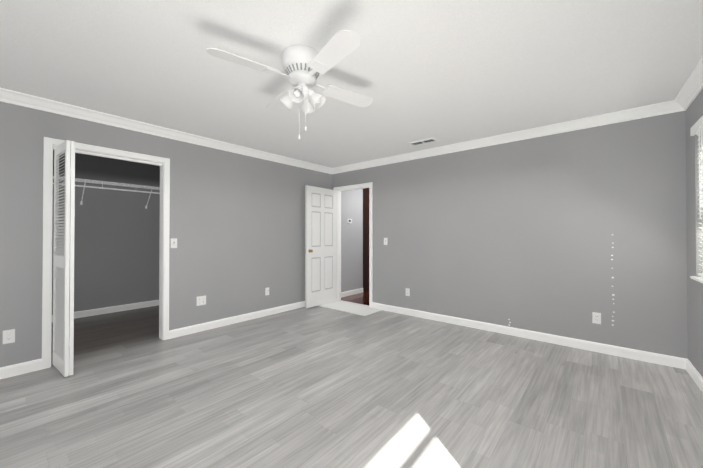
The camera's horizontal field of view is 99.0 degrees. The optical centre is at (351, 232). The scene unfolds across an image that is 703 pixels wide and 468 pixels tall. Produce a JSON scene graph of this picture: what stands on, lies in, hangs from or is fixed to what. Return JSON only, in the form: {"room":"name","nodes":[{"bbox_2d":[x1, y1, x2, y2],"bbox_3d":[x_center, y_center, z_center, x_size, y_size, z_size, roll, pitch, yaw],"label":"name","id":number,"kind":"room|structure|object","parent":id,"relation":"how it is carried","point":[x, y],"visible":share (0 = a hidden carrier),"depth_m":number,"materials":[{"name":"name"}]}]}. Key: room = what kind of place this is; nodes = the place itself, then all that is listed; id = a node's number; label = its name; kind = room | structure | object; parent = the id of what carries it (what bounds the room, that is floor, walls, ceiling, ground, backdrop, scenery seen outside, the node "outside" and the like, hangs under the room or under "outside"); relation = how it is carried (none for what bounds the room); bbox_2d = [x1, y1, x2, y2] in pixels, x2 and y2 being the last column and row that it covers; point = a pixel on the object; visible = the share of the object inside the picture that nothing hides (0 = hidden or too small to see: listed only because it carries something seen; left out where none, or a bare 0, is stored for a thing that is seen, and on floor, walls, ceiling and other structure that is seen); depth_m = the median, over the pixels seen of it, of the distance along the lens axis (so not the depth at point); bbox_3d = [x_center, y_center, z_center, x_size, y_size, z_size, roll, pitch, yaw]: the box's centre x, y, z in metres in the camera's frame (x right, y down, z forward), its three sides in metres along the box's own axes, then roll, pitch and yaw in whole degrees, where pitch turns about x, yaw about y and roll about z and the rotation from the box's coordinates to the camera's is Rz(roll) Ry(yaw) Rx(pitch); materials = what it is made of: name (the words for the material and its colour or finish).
{"room":"empty bedroom","nodes":[
{"label":"empty bedroom","id":0,"kind":"room"},
{"bbox_2d":[52,149,159,314],"bbox_3d":[-3.831,0.037,4.712,0.120,2.440,2.440,0,-1,40],"label":"wall","id":1,"kind":"structure","parent":0,"point":[116,245],"depth_m":4.67,"materials":[{"name":"grey paint"}]},
{"bbox_2d":[52,300,158,321],"bbox_3d":[-3.779,1.208,4.659,0.015,0.096,2.200,0,-1,40],"label":"baseboard","id":2,"kind":"structure","parent":1,"relation":"attached to","point":[97,311],"depth_m":4.70,"materials":[{"name":"white wood"}]},
{"bbox_2d":[53,176,159,208],"bbox_3d":[-3.670,-0.577,4.581,0.303,0.345,2.192,0,-1,40],"label":"closet shelf","id":3,"kind":"object","parent":1,"relation":"attached to","point":[115,183],"visible":0.58,"depth_m":4.51,"materials":[{"name":"white metal"}]},
{"bbox_2d":[0,101,362,366],"bbox_3d":[-1.250,0.037,4.686,0.150,2.440,8.240,0,-1,40],"label":"wall","id":4,"kind":"structure","parent":0,"point":[237,226],"depth_m":3.78,"materials":[{"name":"grey paint"}]},
{"bbox_2d":[3,329,14,343],"bbox_3d":[-2.936,0.894,2.571,0.007,0.115,0.070,0,-1,40],"label":"electrical outlet","id":5,"kind":"object","parent":4,"relation":"attached to","point":[8,336],"visible":1,"depth_m":2.57,"materials":[{"name":"white plastic"}]},
{"bbox_2d":[0,358,41,378],"bbox_3d":[-3.320,1.187,2.111,0.015,0.096,1.590,0,-1,40],"label":"baseboard","id":6,"kind":"structure","parent":4,"relation":"attached to","point":[36,365],"depth_m":2.61,"materials":[{"name":"white wood"}]},
{"bbox_2d":[52,140,74,376],"bbox_3d":[-2.561,0.219,2.693,0.440,2.002,0.127,0,-1,40],"label":"bifold door","id":7,"kind":"structure","parent":4,"relation":"in","point":[63,301],"depth_m":2.58,"materials":[{"name":"white wood"}]},
{"bbox_2d":[42,137,169,368],"bbox_3d":[-2.522,0.189,3.163,0.154,2.110,1.035,0,-1,40],"label":"trim","id":8,"kind":"structure","parent":4,"relation":"attached to","point":[50,144],"depth_m":3.00,"materials":[{"name":"white wood"}]},
{"bbox_2d":[0,88,331,173],"bbox_3d":[-2.081,-1.148,3.538,0.080,0.091,5.400,0,-1,40],"label":"crown molding","id":9,"kind":"structure","parent":4,"relation":"attached to","point":[69,110],"depth_m":3.24,"materials":[{"name":"white wood"}]},
{"bbox_2d":[171,238,176,247],"bbox_3d":[-2.100,0.129,3.553,0.020,0.115,0.070,0,-1,40],"label":"light switch","id":10,"kind":"object","parent":4,"relation":"attached to","point":[173,242],"visible":1,"depth_m":3.55,"materials":[{"name":"white plastic"}]},
{"bbox_2d":[196,295,205,305],"bbox_3d":[-1.898,0.864,3.794,0.007,0.115,0.116,0,-1,40],"label":"electrical outlet","id":11,"kind":"object","parent":4,"relation":"attached to","point":[201,300],"visible":1,"depth_m":3.79,"materials":[{"name":"white plastic"}]},
{"bbox_2d":[169,301,304,338],"bbox_3d":[-1.247,1.207,4.552,0.015,0.096,2.745,0,-1,40],"label":"baseboard","id":12,"kind":"structure","parent":4,"relation":"attached to","point":[192,329],"depth_m":4.07,"materials":[{"name":"white wood"}]},
{"bbox_2d":[265,287,268,295],"bbox_3d":[-1.272,0.893,4.532,0.007,0.115,0.070,0,-1,40],"label":"electrical outlet","id":13,"kind":"object","parent":4,"relation":"attached to","point":[266,291],"visible":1,"depth_m":4.52,"materials":[{"name":"white plastic"}]},
{"bbox_2d":[341,288,362,297],"bbox_3d":[-0.030,1.220,6.032,0.015,0.096,0.846,0,-1,40],"label":"baseboard","id":14,"kind":"structure","parent":4,"relation":"attached to","point":[351,292],"depth_m":6.04,"materials":[{"name":"white wood"}]},
{"bbox_2d":[363,188,368,291],"bbox_3d":[0.541,0.068,6.654,0.090,2.410,0.820,0,-1,40],"label":"hall door","id":15,"kind":"structure","parent":4,"relation":"in","point":[365,239],"depth_m":6.42,"materials":[{"name":"brown wood"}]},
{"bbox_2d":[0,291,702,467],"bbox_3d":[-0.184,1.298,3.692,6.987,0.100,8.360,0,-1,40],"label":"floor","id":16,"kind":"structure","parent":0,"point":[316,387],"depth_m":2.19,"materials":[{"name":"grey laminate"}]},
{"bbox_2d":[318,301,381,315],"bbox_3d":[-0.042,1.255,4.997,1.025,0.008,0.463,0,-1,40],"label":"door mat","id":17,"kind":"object","parent":16,"relation":"on","point":[352,308],"visible":0.92,"depth_m":4.92,"materials":[{"name":"white fabric"}]},
{"bbox_2d":[337,300,368,306],"bbox_3d":[0.032,1.256,5.304,0.766,0.012,0.082,0,-1,40],"label":"threshold","id":18,"kind":"object","parent":16,"relation":"on","point":[353,303],"visible":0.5,"depth_m":5.27,"materials":[{"name":"white wood"}]},
{"bbox_2d":[0,0,702,167],"bbox_3d":[-0.184,-1.242,3.713,6.987,0.100,8.360,0,-1,40],"label":"ceiling","id":19,"kind":"structure","parent":0,"point":[446,72],"depth_m":2.14,"materials":[{"name":"white paint"}]},
{"bbox_2d":[206,30,372,139],"bbox_3d":[-0.336,-0.919,2.054,0.894,0.572,0.894,0,0,9],"label":"ceiling fan","id":20,"kind":"object","parent":19,"relation":"hanging from","point":[305,67],"visible":1,"depth_m":1.95,"materials":[{"name":"white"}]},
{"bbox_2d":[408,137,438,145],"bbox_3d":[0.938,-1.183,3.927,0.370,0.014,0.170,0,-1,40],"label":"ceiling vent","id":21,"kind":"object","parent":19,"relation":"in","point":[424,141],"visible":1,"depth_m":3.91,"materials":[{"name":"white plastic"}]},
{"bbox_2d":[332,111,687,358],"bbox_3d":[1.408,0.032,4.187,4.787,2.440,0.120,0,-1,40],"label":"wall","id":22,"kind":"structure","parent":0,"point":[518,234],"depth_m":3.39,"materials":[{"name":"grey paint"}]},
{"bbox_2d":[305,185,336,308],"bbox_3d":[-0.502,0.238,5.206,0.163,2.015,0.768,0,-1,40],"label":"entry door","id":23,"kind":"structure","parent":22,"relation":"in","point":[320,246],"depth_m":5.17,"materials":[{"name":"white wood"}]},
{"bbox_2d":[333,182,372,307],"bbox_3d":[0.052,0.214,5.337,0.890,2.095,0.154,0,-1,40],"label":"door frame","id":24,"kind":"structure","parent":22,"relation":"attached to","point":[355,187],"depth_m":5.21,"materials":[{"name":"white wood"}]},
{"bbox_2d":[406,288,409,295],"bbox_3d":[0.853,0.911,4.567,0.070,0.115,0.007,0,-1,40],"label":"electrical outlet","id":25,"kind":"object","parent":22,"relation":"attached to","point":[407,291],"visible":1,"depth_m":4.56,"materials":[{"name":"white plastic"}]},
{"bbox_2d":[332,100,685,173],"bbox_3d":[1.347,-1.143,4.118,4.377,0.091,0.080,0,-1,40],"label":"crown molding","id":26,"kind":"structure","parent":22,"relation":"attached to","point":[667,107],"depth_m":3.46,"materials":[{"name":"white wood"}]},
{"bbox_2d":[372,302,685,369],"bbox_3d":[1.692,1.202,3.848,3.527,0.096,0.015,0,-1,40],"label":"baseboard","id":27,"kind":"structure","parent":22,"relation":"attached to","point":[672,361],"depth_m":3.37,"materials":[{"name":"white wood"}]},
{"bbox_2d":[508,234,614,325],"bbox_3d":[2.290,0.580,3.354,0.982,1.114,0.001,0,-1,40],"label":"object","id":28,"kind":"structure","parent":22,"relation":"attached to","point":[612,295],"depth_m":3.05,"materials":[{"name":"white"}]},
{"bbox_2d":[592,312,600,323],"bbox_3d":[2.553,0.894,3.124,0.070,0.115,0.007,0,-1,40],"label":"electrical outlet","id":29,"kind":"object","parent":22,"relation":"attached to","point":[596,318],"visible":1,"depth_m":3.12,"materials":[{"name":"white plastic"}]},
{"bbox_2d":[686,89,702,376],"bbox_3d":[1.352,0.001,0.424,0.399,2.440,5.704,0,-1,40],"label":"wall","id":30,"kind":"structure","parent":0,"point":[694,112],"depth_m":2.53,"materials":[{"name":"grey paint"}]},
{"bbox_2d":[675,56,702,109],"bbox_3d":[1.273,-1.172,0.560,0.275,0.091,5.599,0,-1,40],"label":"crown molding","id":31,"kind":"structure","parent":30,"relation":"attached to","point":[691,89],"depth_m":2.40,"materials":[{"name":"white wood"}]},
{"bbox_2d":[686,359,702,392],"bbox_3d":[1.299,1.174,0.520,0.210,0.096,5.597,0,-1,40],"label":"baseboard","id":32,"kind":"structure","parent":30,"relation":"attached to","point":[695,375],"depth_m":2.49,"materials":[{"name":"white wood"}]},
{"bbox_2d":[690,276,702,282],"bbox_3d":[2.608,0.374,2.111,0.168,0.022,0.964,0,-1,40],"label":"window sill","id":33,"kind":"structure","parent":30,"relation":"attached to","point":[699,279],"depth_m":2.38,"materials":[{"name":"white wood"}]},
{"bbox_3d":[2.689,-0.251,2.053,0.101,1.228,0.892,0,-1,40],"label":"window","id":34,"kind":"structure","parent":0,"visible":0},
{"bbox_2d":[690,116,702,276],"bbox_3d":[2.592,-0.267,2.127,0.113,1.236,0.928,0,-1,40],"label":"window blind","id":35,"kind":"object","parent":34,"relation":"attached to","point":[696,128],"visible":1,"depth_m":2.40,"materials":[{"name":"white plastic"}]}
]}

